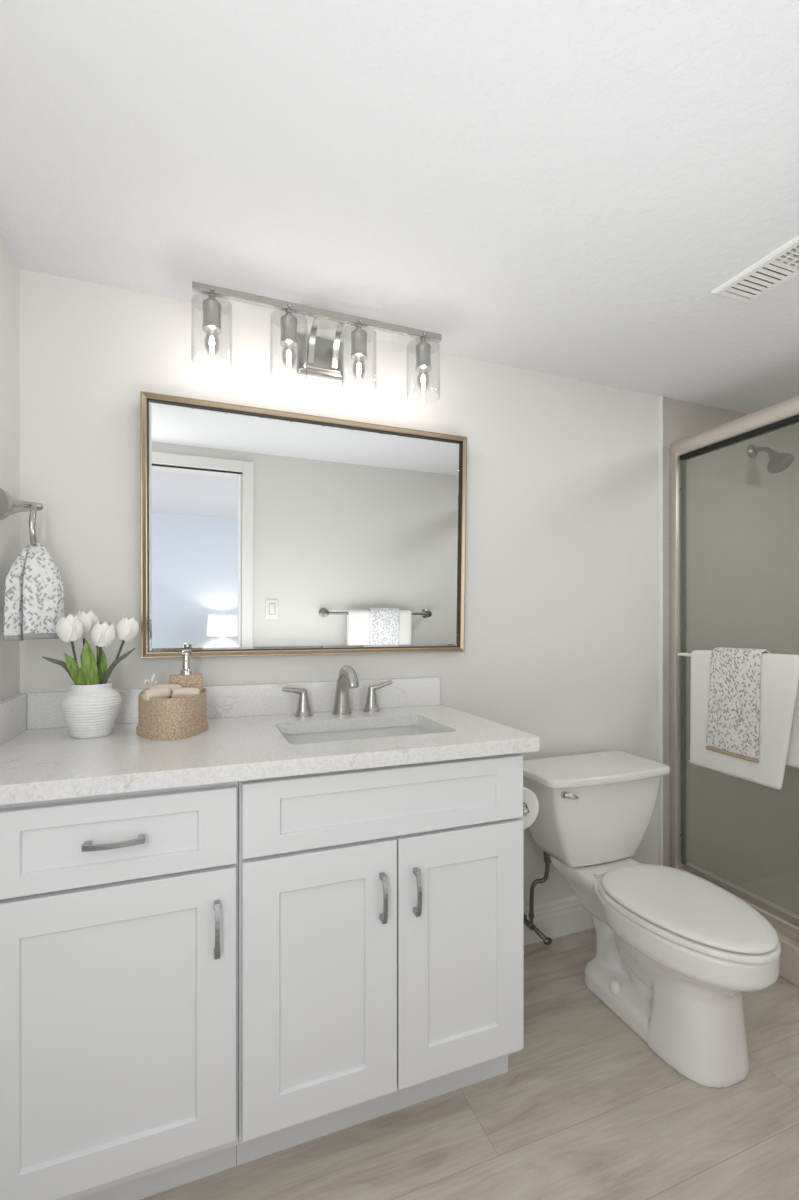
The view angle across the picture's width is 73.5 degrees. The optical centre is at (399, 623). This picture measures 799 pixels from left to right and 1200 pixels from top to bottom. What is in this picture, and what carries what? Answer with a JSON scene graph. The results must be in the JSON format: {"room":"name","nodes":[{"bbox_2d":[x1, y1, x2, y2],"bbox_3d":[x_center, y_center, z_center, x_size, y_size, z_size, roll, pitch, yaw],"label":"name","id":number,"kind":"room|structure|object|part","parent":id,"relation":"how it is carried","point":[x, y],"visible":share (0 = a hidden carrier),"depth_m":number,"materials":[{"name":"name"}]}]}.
{"room":"bathroom","nodes":[
{"label":"bathroom","id":0,"kind":"room"},
{"bbox_2d":[0,229,19,700],"bbox_3d":[-0.695,0.116,0.489,0.100,2.077,1.890,0,0,-21],"label":"wall","id":1,"kind":"structure","parent":0,"point":[9,268],"depth_m":1.30,"materials":[{"name":"white paint"}]},
{"bbox_2d":[0,488,42,545],"bbox_3d":[-0.899,-0.243,1.270,0.082,0.134,0.160,0,0,7],"label":"towel ring","id":2,"kind":"object","parent":1,"relation":"attached to","point":[9,505],"visible":0.9,"depth_m":1.25,"materials":[{"name":"silver metal"}]},
{"bbox_3d":[-0.913,-0.270,1.255,0.079,0.080,0.134,0,0,-3],"label":"arm","id":3,"kind":"part","parent":2,"relation":"part of","materials":[{"name":"silver metal"}]},
{"bbox_2d":[3,541,64,640],"bbox_3d":[-0.857,-0.081,1.262,0.085,0.239,0.103,0,0,-2],"label":"hand towel","id":4,"kind":"object","parent":2,"relation":"hanging from","point":[34,591],"visible":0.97,"depth_m":1.24,"materials":[{"name":"white fabric"}]},
{"bbox_2d":[0,0,798,423],"bbox_3d":[0.816,-0.953,1.120,3.375,0.060,1.990,0,0,-21],"label":"ceiling","id":5,"kind":"structure","parent":0,"point":[562,188],"depth_m":1.07,"materials":[{"name":"white paint"}]},
{"bbox_2d":[711,235,798,303],"bbox_3d":[1.008,-0.918,1.315,0.146,0.009,0.418,0,0,-21],"label":"ceiling vent","id":6,"kind":"object","parent":5,"relation":"in","point":[780,266],"visible":1,"depth_m":1.41,"materials":[{"name":"white paint"}]},
{"bbox_2d":[20,269,798,906],"bbox_3d":[0.479,0.116,2.003,3.375,2.077,0.100,0,0,-21],"label":"wall","id":7,"kind":"structure","parent":0,"point":[561,640],"depth_m":1.93,"materials":[{"name":"white paint"}]},
{"bbox_2d":[27,677,439,728],"bbox_3d":[-0.414,0.226,1.596,1.174,0.092,0.020,0,0,-21],"label":"backsplash","id":8,"kind":"structure","parent":7,"relation":"attached to","point":[222,701],"depth_m":1.59,"materials":[{"name":"white stone"}]},
{"bbox_2d":[140,391,466,657],"bbox_3d":[-0.244,-0.268,1.644,0.994,0.724,0.030,0,2,-21],"label":"wall mirror","id":9,"kind":"object","parent":7,"relation":"attached to","point":[265,532],"visible":1,"depth_m":1.61,"materials":[{"name":"beige metal"}]},
{"bbox_2d":[191,281,441,398],"bbox_3d":[-0.226,-0.791,1.572,0.718,0.202,0.201,0,0,-21],"label":"vanity light","id":10,"kind":"object","parent":7,"relation":"attached to","point":[316,356],"visible":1,"depth_m":1.55,"materials":[{"name":"silver metal"}]},
{"bbox_3d":[-0.496,-0.767,1.416,0.102,0.154,0.102,0,0,-21],"label":"lamp shade","id":11,"kind":"part","parent":10,"relation":"part of","materials":[{"name":"clear glass"}]},
{"bbox_3d":[-0.496,-0.865,1.415,0.031,0.042,0.032,0,0,-21],"label":"stem","id":12,"kind":"part","parent":10,"relation":"part of","materials":[{"name":"silver metal"}]},
{"bbox_2d":[202,298,221,334],"bbox_3d":[-0.496,-0.814,1.416,0.048,0.076,0.048,0,0,-21],"label":"socket","id":13,"kind":"object","parent":10,"relation":"attached to","point":[211,325],"depth_m":1.40,"materials":[{"name":"silver metal"}]},
{"bbox_3d":[-0.308,-0.767,1.488,0.102,0.154,0.102,0,0,-21],"label":"lamp shade","id":14,"kind":"part","parent":10,"relation":"part of","materials":[{"name":"clear glass"}]},
{"bbox_3d":[-0.307,-0.865,1.488,0.031,0.042,0.032,0,0,-21],"label":"stem","id":15,"kind":"part","parent":10,"relation":"part of","materials":[{"name":"silver metal"}]},
{"bbox_2d":[280,314,297,348],"bbox_3d":[-0.308,-0.814,1.488,0.048,0.076,0.048,0,0,-21],"label":"socket","id":16,"kind":"object","parent":10,"relation":"attached to","point":[288,322],"depth_m":1.47,"materials":[{"name":"silver metal"}]},
{"bbox_3d":[-0.251,-0.842,1.581,0.017,0.093,0.119,0,0,-21],"label":"arm","id":17,"kind":"part","parent":10,"relation":"part of","materials":[{"name":"silver metal"}]},
{"bbox_3d":[-0.244,-0.830,1.660,0.145,0.117,0.025,0,0,-21],"label":"plate","id":18,"kind":"part","parent":10,"relation":"part of","materials":[{"name":"silver metal"}]},
{"bbox_3d":[-0.182,-0.842,1.608,0.017,0.093,0.119,0,0,-21],"label":"arm","id":19,"kind":"part","parent":10,"relation":"part of","materials":[{"name":"silver metal"}]},
{"bbox_3d":[-0.118,-0.865,1.560,0.031,0.042,0.032,0,0,-21],"label":"stem","id":20,"kind":"part","parent":10,"relation":"part of","materials":[{"name":"silver metal"}]},
{"bbox_2d":[351,329,366,361],"bbox_3d":[-0.118,-0.814,1.561,0.048,0.076,0.048,0,0,-21],"label":"socket","id":21,"kind":"object","parent":10,"relation":"attached to","point":[358,336],"depth_m":1.54,"materials":[{"name":"silver metal"}]},
{"bbox_3d":[-0.118,-0.767,1.561,0.102,0.154,0.102,0,0,-21],"label":"lamp shade","id":22,"kind":"part","parent":10,"relation":"part of","materials":[{"name":"clear glass"}]},
{"bbox_2d":[415,342,430,372],"bbox_3d":[0.072,-0.814,1.634,0.048,0.076,0.048,0,0,-21],"label":"socket","id":23,"kind":"object","parent":10,"relation":"attached to","point":[423,349],"depth_m":1.62,"materials":[{"name":"silver metal"}]},
{"bbox_3d":[0.073,-0.865,1.633,0.031,0.042,0.032,0,0,-21],"label":"stem","id":24,"kind":"part","parent":10,"relation":"part of","materials":[{"name":"silver metal"}]},
{"bbox_3d":[0.072,-0.767,1.634,0.102,0.154,0.102,0,0,-21],"label":"lamp shade","id":25,"kind":"part","parent":10,"relation":"part of","materials":[{"name":"clear glass"}]},
{"bbox_2d":[524,851,551,944],"bbox_3d":[0.475,0.945,1.876,0.123,0.314,0.059,0,0,31],"label":"supply valve","id":26,"kind":"object","parent":7,"relation":"attached to","point":[546,940],"visible":0.97,"depth_m":1.86,"materials":[{"name":"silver metal"}]},
{"bbox_3d":[0.494,1.079,1.845,0.061,0.047,0.026,0,0,22],"label":"valve handle","id":27,"kind":"part","parent":26,"relation":"part of","materials":[{"name":"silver metal"}]},
{"bbox_2d":[524,896,593,944],"bbox_3d":[0.587,1.090,1.982,1.001,0.128,0.016,0,0,-21],"label":"baseboard","id":28,"kind":"structure","parent":7,"relation":"attached to","point":[565,916],"depth_m":1.98,"materials":[{"name":"white paint"}]},
{"bbox_2d":[659,396,662,865],"bbox_3d":[1.059,0.116,2.167,0.012,2.077,0.012,0,0,-21],"label":"trim","id":29,"kind":"structure","parent":7,"relation":"attached to","point":[660,397],"depth_m":2.16,"materials":[{"name":"white paint"}]},
{"bbox_2d":[747,444,793,473],"bbox_3d":[1.586,-0.716,2.282,0.100,0.154,0.169,0,0,-21],"label":"showerhead","id":30,"kind":"object","parent":7,"relation":"attached to","point":[778,462],"visible":1,"depth_m":2.25,"materials":[{"name":"silver metal"}]},
{"bbox_3d":[1.574,-0.746,2.312,0.020,0.051,0.086,0,0,-21],"label":"arm","id":31,"kind":"part","parent":30,"relation":"part of","materials":[{"name":"silver metal"}]},
{"bbox_2d":[140,928,798,1199],"bbox_3d":[0.816,1.184,1.120,3.375,0.060,1.990,0,0,-21],"label":"floor","id":32,"kind":"structure","parent":0,"point":[586,1110],"depth_m":1.21,"materials":[{"name":"brown wood"}]},
{"bbox_2d":[0,781,237,1199],"bbox_3d":[-0.646,0.730,1.212,0.506,0.849,0.570,0,0,-21],"label":"vanity cabinet","id":33,"kind":"object","parent":32,"relation":"on","point":[119,911],"visible":0.98,"depth_m":0.99,"materials":[{"name":"white paint"}]},
{"bbox_3d":[-0.518,0.399,0.973,0.102,0.012,0.030,0,0,-21],"label":"handle","id":34,"kind":"part","parent":33,"relation":"part of","materials":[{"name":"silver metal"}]},
{"bbox_3d":[-0.529,0.401,0.994,0.434,0.152,0.019,0,0,-21],"label":"drawer","id":35,"kind":"part","parent":33,"relation":"part of","materials":[{"name":"white paint"}]},
{"bbox_3d":[-0.353,0.593,1.036,0.012,0.106,0.030,0,0,-21],"label":"handle","id":36,"kind":"part","parent":33,"relation":"part of","materials":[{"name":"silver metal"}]},
{"bbox_2d":[236,753,523,1165],"bbox_3d":[-0.096,0.730,1.423,0.671,0.849,0.570,0,0,-21],"label":"vanity cabinet","id":37,"kind":"object","parent":32,"relation":"on","point":[381,909],"visible":0.92,"depth_m":1.17,"materials":[{"name":"white paint"}]},
{"bbox_2d":[0,677,539,804],"bbox_3d":[-0.323,0.242,1.338,1.200,0.126,0.567,0,0,-21],"label":"countertop","id":38,"kind":"structure","parent":37,"relation":"on","point":[40,760],"depth_m":1.24,"materials":[{"name":"white stone"}]},
{"bbox_2d":[60,681,121,738],"bbox_3d":[-0.752,0.208,1.308,0.132,0.128,0.132,0,0,-21],"label":"vase","id":39,"kind":"object","parent":38,"relation":"on","point":[88,711],"visible":0.98,"depth_m":1.26,"materials":[{"name":"white ceramic"}]},
{"bbox_2d":[42,614,82,684],"bbox_3d":[-0.791,0.071,1.254,0.087,0.189,0.058,0,0,-21],"label":"tulip","id":40,"kind":"object","parent":39,"relation":"in","point":[69,628],"visible":0.99,"depth_m":1.25,"materials":[{"name":"white plant"}]},
{"bbox_3d":[-0.768,0.103,1.276,0.006,0.125,0.039,0,0,13],"label":"stem","id":41,"kind":"part","parent":40,"relation":"part of","materials":[{"name":"green plant"}]},
{"bbox_2d":[76,610,98,684],"bbox_3d":[-0.768,0.065,1.306,0.061,0.201,0.106,0,0,-28],"label":"tulip","id":42,"kind":"object","parent":39,"relation":"in","point":[88,672],"visible":0.56,"depth_m":1.27,"materials":[{"name":"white plant"}]},
{"bbox_2d":[90,620,115,683],"bbox_3d":[-0.715,0.078,1.291,0.054,0.175,0.054,0,0,-21],"label":"tulip","id":43,"kind":"object","parent":39,"relation":"on","point":[102,634],"visible":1,"depth_m":1.28,"materials":[{"name":"white plant"}]},
{"bbox_3d":[-0.731,0.109,1.296,0.026,0.112,0.006,0,0,21],"label":"stem","id":44,"kind":"part","parent":43,"relation":"part of","materials":[{"name":"green plant"}]},
{"bbox_2d":[101,616,138,683],"bbox_3d":[-0.695,0.072,1.329,0.087,0.188,0.053,0,0,-21],"label":"tulip","id":45,"kind":"object","parent":39,"relation":"on","point":[126,629],"visible":0.98,"depth_m":1.31,"materials":[{"name":"white plant"}]},
{"bbox_3d":[-0.710,0.103,1.322,0.056,0.126,0.005,0,0,-24],"label":"stem","id":46,"kind":"part","parent":45,"relation":"part of","materials":[{"name":"green plant"}]},
{"bbox_2d":[136,688,207,740],"bbox_3d":[-0.564,0.219,1.331,0.167,0.106,0.187,0,0,-21],"label":"caddy","id":47,"kind":"object","parent":38,"relation":"on","point":[159,719],"visible":0.89,"depth_m":1.27,"materials":[{"name":"stone"}]},
{"bbox_2d":[142,688,170,700],"bbox_3d":[-0.587,0.172,1.297,0.034,0.032,0.061,0,0,44],"label":"washcloth","id":48,"kind":"object","parent":47,"relation":"in","point":[156,692],"visible":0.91,"depth_m":1.28,"materials":[{"name":"beige fabric"}]},
{"bbox_2d":[150,684,181,690],"bbox_3d":[-0.584,0.165,1.337,0.076,0.028,0.030,0,0,-17],"label":"washcloth","id":49,"kind":"object","parent":47,"relation":"in","point":[171,687],"visible":0.3,"depth_m":1.33,"materials":[{"name":"beige fabric"}]},
{"bbox_2d":[171,687,199,697],"bbox_3d":[-0.529,0.173,1.324,0.065,0.030,0.033,0,0,-29],"label":"washcloth","id":50,"kind":"object","parent":47,"relation":"in","point":[179,692],"visible":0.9,"depth_m":1.31,"materials":[{"name":"beige fabric"}]},
{"bbox_2d":[169,650,202,691],"bbox_3d":[-0.553,0.154,1.387,0.080,0.174,0.064,0,0,-21],"label":"soap dispenser","id":51,"kind":"object","parent":47,"relation":"in","point":[186,678],"visible":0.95,"depth_m":1.39,"materials":[{"name":"stone"}]},
{"bbox_2d":[169,674,202,691],"bbox_3d":[-0.558,0.186,1.399,0.080,0.109,0.038,0,0,-21],"label":"bottle","id":52,"kind":"object","parent":51,"relation":"attached to","point":[185,680],"depth_m":1.38,"materials":[{"name":"stone"}]},
{"bbox_2d":[282,666,391,716],"bbox_3d":[-0.167,0.197,1.579,0.343,0.150,0.164,0,0,-21],"label":"faucet","id":53,"kind":"object","parent":38,"relation":"on","point":[347,679],"visible":1,"depth_m":1.59,"materials":[{"name":"silver metal"}]},
{"bbox_3d":[-0.308,0.195,1.567,0.071,0.024,0.020,0,0,-33],"label":"lever","id":54,"kind":"part","parent":53,"relation":"part of","materials":[{"name":"silver metal"}]},
{"bbox_3d":[-0.284,0.234,1.584,0.053,0.076,0.053,0,0,-21],"label":"handle","id":55,"kind":"part","parent":53,"relation":"part of","materials":[{"name":"silver metal"}]},
{"bbox_3d":[-0.158,0.197,1.575,0.057,0.150,0.151,0,0,-21],"label":"spout","id":56,"kind":"part","parent":53,"relation":"part of","materials":[{"name":"silver metal"}]},
{"bbox_3d":[-0.087,0.234,1.669,0.053,0.076,0.053,0,0,-21],"label":"handle","id":57,"kind":"part","parent":53,"relation":"part of","materials":[{"name":"silver metal"}]},
{"bbox_3d":[-0.057,0.191,1.672,0.071,0.032,0.020,0,0,-8],"label":"lever","id":58,"kind":"part","parent":53,"relation":"part of","materials":[{"name":"silver metal"}]},
{"bbox_2d":[283,726,433,743],"bbox_3d":[-0.096,0.377,1.410,0.468,0.141,0.318,0,0,-21],"label":"sink","id":59,"kind":"object","parent":38,"relation":"in","point":[330,736],"visible":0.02,"depth_m":1.55,"materials":[{"name":"white ceramic"}]},
{"bbox_3d":[-0.162,0.756,1.134,0.330,0.556,0.019,0,0,-21],"label":"door","id":60,"kind":"part","parent":37,"relation":"part of","materials":[{"name":"white paint"}]},
{"bbox_3d":[-0.009,0.395,1.193,0.658,0.150,0.019,0,0,-21],"label":"false drawer","id":61,"kind":"part","parent":37,"relation":"part of","materials":[{"name":"white paint"}]},
{"bbox_3d":[-0.034,0.595,1.158,0.012,0.104,0.030,0,0,-21],"label":"handle","id":62,"kind":"part","parent":37,"relation":"part of","materials":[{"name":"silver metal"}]},
{"bbox_3d":[0.040,0.596,1.186,0.012,0.102,0.030,0,0,-21],"label":"handle","id":63,"kind":"part","parent":37,"relation":"part of","materials":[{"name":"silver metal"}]},
{"bbox_3d":[0.147,0.756,1.253,0.326,0.556,0.019,0,0,-21],"label":"door","id":64,"kind":"part","parent":37,"relation":"part of","materials":[{"name":"white paint"}]},
{"bbox_2d":[523,803,528,815],"bbox_3d":[0.282,0.514,1.528,0.109,0.048,0.175,0,0,-21],"label":"paper holder","id":65,"kind":"object","parent":37,"relation":"attached to","point":[525,807],"visible":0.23,"depth_m":1.46,"materials":[{"name":"silver metal"}]},
{"bbox_2d":[521,787,538,828],"bbox_3d":[0.321,0.514,1.530,0.116,0.116,0.101,0,0,-21],"label":"toilet paper","id":66,"kind":"object","parent":65,"relation":"on","point":[530,799],"visible":0.19,"depth_m":1.49,"materials":[{"name":"white paper"}]},
{"bbox_2d":[523,750,780,1087],"bbox_3d":[0.739,0.817,1.609,0.496,0.673,0.755,0,0,-21],"label":"toilet","id":67,"kind":"object","parent":32,"relation":"on","point":[677,952],"visible":0.99,"depth_m":1.50,"materials":[{"name":"white ceramic"}]},
{"bbox_3d":[0.529,0.533,1.663,0.049,0.024,0.027,0,0,-21],"label":"flush lever","id":68,"kind":"part","parent":67,"relation":"part of","materials":[{"name":"silver metal"}]},
{"bbox_3d":[0.651,0.649,1.841,0.448,0.282,0.240,0,0,-21],"label":"tank","id":69,"kind":"part","parent":67,"relation":"part of","materials":[{"name":"white ceramic"}]},
{"bbox_3d":[0.654,0.495,1.833,0.496,0.028,0.277,0,0,-21],"label":"tank lid","id":70,"kind":"part","parent":67,"relation":"part of","materials":[{"name":"white ceramic"}]},
{"bbox_3d":[0.747,0.973,1.590,0.338,0.362,0.700,0,0,-21],"label":"bowl","id":71,"kind":"part","parent":67,"relation":"part of","materials":[{"name":"white ceramic"}]},
{"bbox_3d":[0.789,0.788,1.478,0.342,0.016,0.473,0,0,-21],"label":"seat","id":72,"kind":"part","parent":67,"relation":"part of","materials":[{"name":"white plastic"}]},
{"bbox_3d":[0.790,0.768,1.477,0.335,0.017,0.463,0,0,-21],"label":"seat lid","id":73,"kind":"part","parent":67,"relation":"part of","materials":[{"name":"white plastic"}]},
{"bbox_2d":[775,930,798,987],"bbox_3d":[1.455,1.091,1.375,0.130,0.125,1.770,0,0,-21],"label":"shower curb","id":74,"kind":"object","parent":32,"relation":"on","point":[789,955],"depth_m":1.72,"materials":[{"name":"beige tile"}]},
{"bbox_2d":[670,395,798,942],"bbox_3d":[1.451,0.141,1.373,0.070,1.774,1.770,0,0,-21],"label":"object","id":75,"kind":"structure","parent":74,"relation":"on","point":[783,414],"depth_m":2.16,"materials":[{"name":"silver metal"}]},
{"bbox_2d":[677,460,690,864],"bbox_3d":[1.313,0.153,1.661,0.061,1.631,1.066,0,0,-21],"label":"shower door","id":76,"kind":"structure","parent":75,"relation":"attached to","point":[684,654],"depth_m":2.15,"materials":[{"name":"silver glass"}]},
{"bbox_2d":[690,650,798,789],"bbox_3d":[1.212,0.320,1.850,0.048,0.443,0.453,0,0,-21],"label":"bath towel","id":77,"kind":"object","parent":76,"relation":"hanging from","point":[779,673],"visible":0.73,"depth_m":1.78,"materials":[{"name":"white fabric"}]},
{"bbox_2d":[706,647,769,762],"bbox_3d":[1.196,0.276,1.895,0.066,0.382,0.205,0,0,-21],"label":"hand towel","id":78,"kind":"object","parent":77,"relation":"hanging from","point":[734,687],"visible":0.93,"depth_m":1.87,"materials":[{"name":"white fabric"}]},
{"bbox_3d":[1.450,-0.712,1.373,0.068,0.068,1.770,0,0,-21],"label":"header rail","id":79,"kind":"part","parent":75,"relation":"part of","materials":[{"name":"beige metal"}]},
{"bbox_2d":[737,870,798,914],"bbox_3d":[1.906,1.144,1.547,0.835,0.020,1.770,0,0,-21],"label":"shower floor","id":80,"kind":"structure","parent":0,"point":[782,889],"depth_m":2.29,"materials":[{"name":"tile"}]}
]}

